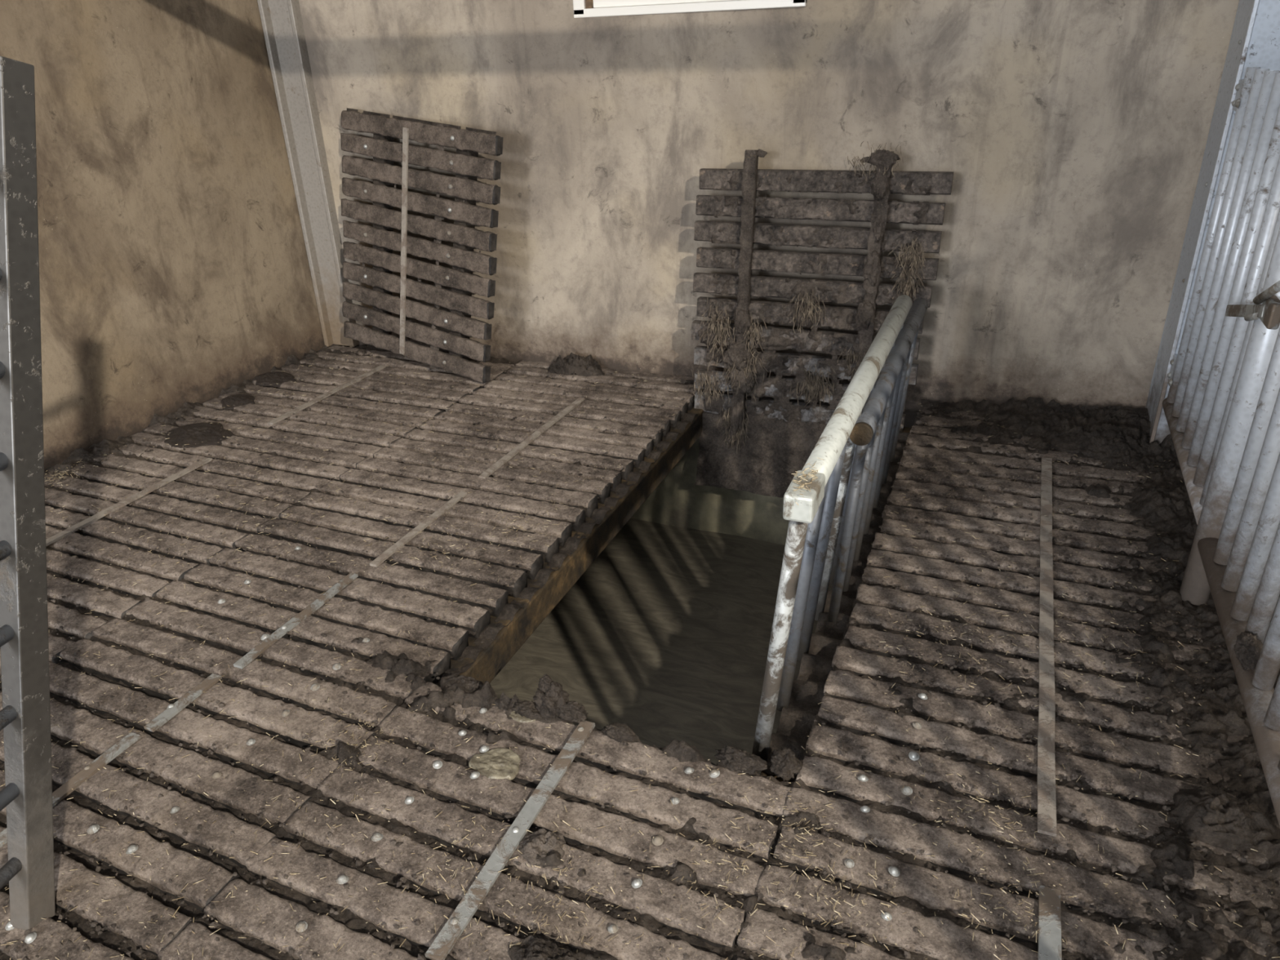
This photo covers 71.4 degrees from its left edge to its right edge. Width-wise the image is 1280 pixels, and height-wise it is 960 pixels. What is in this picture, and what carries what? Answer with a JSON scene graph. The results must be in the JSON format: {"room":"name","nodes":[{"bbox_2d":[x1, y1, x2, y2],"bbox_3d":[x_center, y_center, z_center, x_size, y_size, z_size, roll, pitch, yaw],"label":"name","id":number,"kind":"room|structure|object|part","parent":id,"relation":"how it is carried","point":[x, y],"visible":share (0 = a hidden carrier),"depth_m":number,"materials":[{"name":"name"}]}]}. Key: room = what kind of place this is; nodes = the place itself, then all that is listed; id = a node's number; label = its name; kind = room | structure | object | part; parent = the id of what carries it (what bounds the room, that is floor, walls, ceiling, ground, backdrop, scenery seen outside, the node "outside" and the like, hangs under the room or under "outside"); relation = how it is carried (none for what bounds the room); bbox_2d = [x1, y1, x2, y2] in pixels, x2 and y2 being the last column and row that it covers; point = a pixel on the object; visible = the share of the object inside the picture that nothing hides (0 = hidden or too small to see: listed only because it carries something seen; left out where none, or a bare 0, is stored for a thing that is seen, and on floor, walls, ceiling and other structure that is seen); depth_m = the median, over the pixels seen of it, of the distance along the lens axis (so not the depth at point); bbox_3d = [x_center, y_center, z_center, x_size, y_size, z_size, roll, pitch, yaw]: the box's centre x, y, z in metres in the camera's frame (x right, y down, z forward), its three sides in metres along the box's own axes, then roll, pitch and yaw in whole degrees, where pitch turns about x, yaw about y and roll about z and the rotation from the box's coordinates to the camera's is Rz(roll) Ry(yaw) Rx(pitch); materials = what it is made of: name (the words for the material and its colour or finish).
{"room":"farm building","nodes":[
{"label":"farm building","id":0,"kind":"room"},
{"bbox_2d":[0,0,324,470],"bbox_3d":[-4.737,-0.325,-0.338,0.220,7.100,13.140,8,28,21],"label":"wall","id":1,"kind":"structure","parent":0,"point":[175,270],"depth_m":4.67,"materials":[{"name":"brown concrete"}]},
{"bbox_2d":[0,345,1279,959],"bbox_3d":[-0.066,0.738,3.020,6.350,0.510,5.024,8,28,21],"label":"floor","id":2,"kind":"structure","parent":0,"point":[766,464],"depth_m":2.71,"materials":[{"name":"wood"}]},
{"bbox_2d":[0,56,55,930],"bbox_3d":[-1.446,0.366,1.349,0.200,1.786,1.713,6,27,16],"label":"gate","id":3,"kind":"object","parent":2,"relation":"on","point":[25,713],"visible":1,"depth_m":1.82,"materials":[{"name":"silver metal"}]},
{"bbox_2d":[164,422,235,448],"bbox_3d":[-2.309,-0.244,4.649,0.391,0.045,0.318,8,28,21],"label":"cowpat","id":4,"kind":"object","parent":2,"relation":"on","point":[209,433],"visible":1,"depth_m":4.61,"materials":[{"name":"brown soil"}]},
{"bbox_2d":[220,394,255,410],"bbox_3d":[-2.300,-0.457,5.089,0.187,0.045,0.230,-17,30,-27],"label":"cowpat","id":5,"kind":"object","parent":2,"relation":"on","point":[237,400],"visible":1,"depth_m":5.04,"materials":[{"name":"brown soil"}]},
{"bbox_2d":[340,107,503,382],"bbox_3d":[-1.303,-1.384,5.227,1.328,1.466,0.289,15,31,31],"label":"slatted panel","id":6,"kind":"object","parent":2,"relation":"on","point":[466,164],"visible":1,"depth_m":5.16,"materials":[{"name":"wood"}]},
{"bbox_2d":[440,673,483,693],"bbox_3d":[-0.534,0.630,2.721,0.192,0.057,0.105,21,34,38],"label":"cowpat","id":7,"kind":"object","parent":2,"relation":"on","point":[470,685],"visible":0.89,"depth_m":2.71,"materials":[{"name":"brown soil"}]},
{"bbox_2d":[468,747,520,780],"bbox_3d":[-0.390,0.772,2.434,0.145,0.028,0.113,22,35,39],"label":"slurry splash","id":8,"kind":"object","parent":2,"relation":"on","point":[491,764],"visible":1,"depth_m":2.42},
{"bbox_2d":[509,711,535,722],"bbox_3d":[-0.342,0.684,2.614,0.100,0.026,0.075,15,31,31],"label":"slurry splash","id":9,"kind":"object","parent":2,"relation":"on","point":[516,717],"visible":0.35,"depth_m":2.58,"materials":[{"name":"beige liquid"}]},
{"bbox_2d":[518,828,565,865],"bbox_3d":[-0.239,0.888,2.167,0.115,0.058,0.102,-5,26,-5],"label":"heap","id":10,"kind":"object","parent":2,"relation":"on","point":[542,842],"visible":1,"depth_m":2.15,"materials":[{"name":"brown soil"}]},
{"bbox_2d":[0,343,1279,959],"bbox_3d":[-0.041,0.343,3.272,6.080,0.155,4.190,8,28,21],"label":"dung layer","id":11,"kind":"object","parent":2,"relation":"on","point":[1169,507],"visible":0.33,"depth_m":2.45,"materials":[{"name":"brown soil"}]},
{"bbox_2d":[254,371,295,386],"bbox_3d":[-2.233,-0.623,5.420,0.277,0.046,0.224,8,28,21],"label":"cowpat","id":12,"kind":"object","parent":11,"relation":"on","point":[276,379],"visible":1,"depth_m":5.37,"materials":[{"name":"brown soil"}]},
{"bbox_2d":[508,934,577,959],"bbox_3d":[-0.196,1.019,1.888,0.190,0.080,0.094,8,28,21],"label":"heap","id":13,"kind":"object","parent":11,"relation":"on","point":[533,947],"visible":0.99,"depth_m":1.89,"materials":[{"name":"brown soil"}]},
{"bbox_2d":[511,674,587,723],"bbox_3d":[-0.262,0.635,2.583,0.231,0.145,0.094,3,26,10],"label":"clod","id":14,"kind":"object","parent":11,"relation":"on","point":[550,700],"visible":1,"depth_m":2.56,"materials":[{"name":"brown soil"}]},
{"bbox_2d":[546,352,604,376],"bbox_3d":[-0.378,-0.684,5.347,0.378,0.157,0.187,8,28,21],"label":"heap","id":15,"kind":"object","parent":11,"relation":"on","point":[572,363],"visible":1,"depth_m":5.29,"materials":[{"name":"brown soil"}]},
{"bbox_2d":[600,722,639,742],"bbox_3d":[-0.057,0.710,2.506,0.115,0.050,0.058,8,28,21],"label":"clod","id":16,"kind":"object","parent":11,"relation":"on","point":[620,732],"visible":1,"depth_m":2.49,"materials":[{"name":"brown soil"}]},
{"bbox_2d":[714,745,767,774],"bbox_3d":[0.270,0.754,2.394,0.154,0.074,0.073,8,28,21],"label":"clod","id":17,"kind":"object","parent":11,"relation":"on","point":[734,759],"visible":0.99,"depth_m":2.37,"materials":[{"name":"brown soil"}]},
{"bbox_2d":[1168,785,1279,853],"bbox_3d":[1.424,0.809,2.163,0.259,0.095,0.188,8,28,21],"label":"heap","id":18,"kind":"object","parent":11,"relation":"on","point":[1218,819],"visible":0.98,"depth_m":2.12,"materials":[{"name":"brown soil"}]},
{"bbox_2d":[0,346,1279,959],"bbox_3d":[-0.479,0.250,3.491,5.201,0.017,4.019,8,28,21],"label":"straw","id":19,"kind":"object","parent":2,"relation":"on","point":[992,895],"visible":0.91,"depth_m":2.26,"materials":[{"name":"beige plant"}]},
{"bbox_2d":[0,345,1279,959],"bbox_3d":[-0.356,0.286,3.422,5.227,0.021,4.277,8,28,21],"label":"straw","id":20,"kind":"object","parent":2,"relation":"on","point":[1113,868],"visible":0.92,"depth_m":2.44,"materials":[{"name":"beige plant"}]},
{"bbox_2d":[769,746,802,781],"bbox_3d":[0.390,0.763,2.383,0.086,0.074,0.092,8,28,21],"label":"clod","id":21,"kind":"object","parent":2,"relation":"on","point":[785,765],"visible":1,"depth_m":2.37,"materials":[{"name":"brown soil"}]},
{"bbox_2d":[687,141,953,453],"bbox_3d":[0.843,-0.862,4.510,1.249,1.593,0.337,8,28,20],"label":"slatted panel","id":22,"kind":"object","parent":2,"relation":"on","point":[749,366],"visible":0.91,"depth_m":4.50,"materials":[{"name":"brown wood"}]},
{"bbox_2d":[751,294,928,761],"bbox_3d":[0.768,-0.032,3.137,0.176,0.896,2.210,8,28,21],"label":"barrier","id":23,"kind":"object","parent":2,"relation":"on","point":[856,447],"visible":0.95,"depth_m":2.71,"materials":[{"name":"silver metal"}]},
{"bbox_3d":[0.386,0.038,2.094,0.070,0.070,0.140,8,28,21],"label":"rail","id":24,"kind":"part","parent":23,"relation":"part of","materials":[{"name":"white metal"}]},
{"bbox_2d":[791,457,822,505],"bbox_3d":[0.381,0.000,2.086,0.065,0.013,0.252,8,28,21],"label":"straw","id":25,"kind":"object","parent":23,"relation":"on","point":[812,470],"visible":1,"depth_m":2.10,"materials":[{"name":"beige plant"}]},
{"bbox_3d":[0.726,-0.342,2.836,0.068,0.073,1.720,8,28,21],"label":"rail","id":26,"kind":"part","parent":23,"relation":"part of","materials":[{"name":"white metal"}]},
{"bbox_3d":[0.943,-0.450,3.275,0.065,0.065,1.500,8,28,21],"label":"rail","id":27,"kind":"part","parent":23,"relation":"part of","materials":[{"name":"silver metal"}]},
{"bbox_2d":[1048,422,1143,457],"bbox_3d":[2.134,-0.190,4.132,0.434,0.120,0.318,8,28,21],"label":"heap","id":28,"kind":"object","parent":2,"relation":"on","point":[1076,440],"visible":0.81,"depth_m":4.09,"materials":[{"name":"brown soil"}]},
{"bbox_2d":[1145,0,1279,444],"bbox_3d":[2.494,-1.812,3.401,0.323,3.600,0.382,8,28,21],"label":"steel post","id":29,"kind":"object","parent":2,"relation":"on","point":[1255,40],"visible":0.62,"depth_m":3.67,"materials":[{"name":"silver metal"}]},
{"bbox_2d":[1162,66,1279,826],"bbox_3d":[1.646,-0.114,2.226,0.139,1.620,3.616,8,28,21],"label":"gate","id":30,"kind":"object","parent":29,"relation":"attached to","point":[1221,406],"visible":0.98,"depth_m":2.79,"materials":[{"name":"silver metal"}]},
{"bbox_3d":[2.332,-0.465,3.835,0.067,0.110,0.146,8,28,21],"label":"hinge plate","id":31,"kind":"part","parent":30,"relation":"part of","materials":[{"name":"silver metal"}]},
{"bbox_3d":[2.101,-0.097,3.427,0.058,0.071,1.111,8,28,21],"label":"rail","id":32,"kind":"part","parent":30,"relation":"part of","materials":[{"name":"silver metal"}]},
{"bbox_3d":[2.295,-1.448,3.354,0.067,0.110,0.146,8,28,21],"label":"hinge plate","id":33,"kind":"part","parent":30,"relation":"part of","materials":[{"name":"silver metal"}]},
{"bbox_3d":[1.419,0.687,1.944,0.072,0.072,2.310,8,28,21],"label":"rail","id":34,"kind":"part","parent":30,"relation":"part of","materials":[{"name":"grey metal"}]},
{"bbox_3d":[1.836,-0.513,2.702,0.012,0.149,0.448,8,28,21],"label":"lever","id":35,"kind":"part","parent":30,"relation":"part of","materials":[{"name":"silver metal"}]},
{"bbox_2d":[1233,631,1263,671],"bbox_3d":[1.565,0.444,2.287,0.069,0.092,0.127,8,28,21],"label":"clod","id":36,"kind":"object","parent":30,"relation":"on","point":[1247,649],"visible":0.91,"depth_m":2.27,"materials":[{"name":"brown soil"}]},
{"bbox_2d":[489,518,831,774],"bbox_3d":[2.203,1.840,2.104,11.500,0.029,5.400,8,28,21],"label":"slurry","id":37,"kind":"structure","parent":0,"point":[665,635],"depth_m":4.42,"materials":[{"name":"brown liquid"}]},
{"bbox_2d":[631,437,789,545],"bbox_3d":[3.193,0.369,4.126,11.500,0.840,0.017,8,28,21],"label":"wall","id":38,"kind":"structure","parent":0,"point":[677,501],"depth_m":5.27,"materials":[{"name":"concrete"}]},
{"bbox_2d":[298,0,1239,427],"bbox_3d":[3.187,-2.349,3.193,12.005,7.100,0.200,8,28,20],"label":"wall","id":39,"kind":"structure","parent":0,"point":[1073,135],"depth_m":4.45,"materials":[{"name":"concrete"}]},
{"bbox_2d":[257,0,359,346],"bbox_3d":[-2.060,-2.527,5.216,0.210,3.600,0.140,8,28,21],"label":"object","id":40,"kind":"structure","parent":39,"relation":"attached to","point":[282,22],"depth_m":5.46,"materials":[{"name":"white metal"}]},
{"bbox_2d":[573,0,806,17],"bbox_3d":[0.222,-2.709,4.231,1.204,0.865,0.112,8,28,21],"label":"window","id":41,"kind":"structure","parent":39,"relation":"in","point":[582,8],"depth_m":4.41,"materials":[{"name":"white"}]},
{"bbox_3d":[-0.262,-2.773,4.409,0.032,0.773,0.070,8,28,21],"label":"stained post","id":42,"kind":"part","parent":41,"relation":"part of","materials":[{"name":"brown wood"}]},
{"bbox_3d":[0.241,-2.703,4.227,1.044,0.773,0.060,8,28,21],"label":"sash","id":43,"kind":"part","parent":41,"relation":"part of","materials":[{"name":"white"}]}
]}

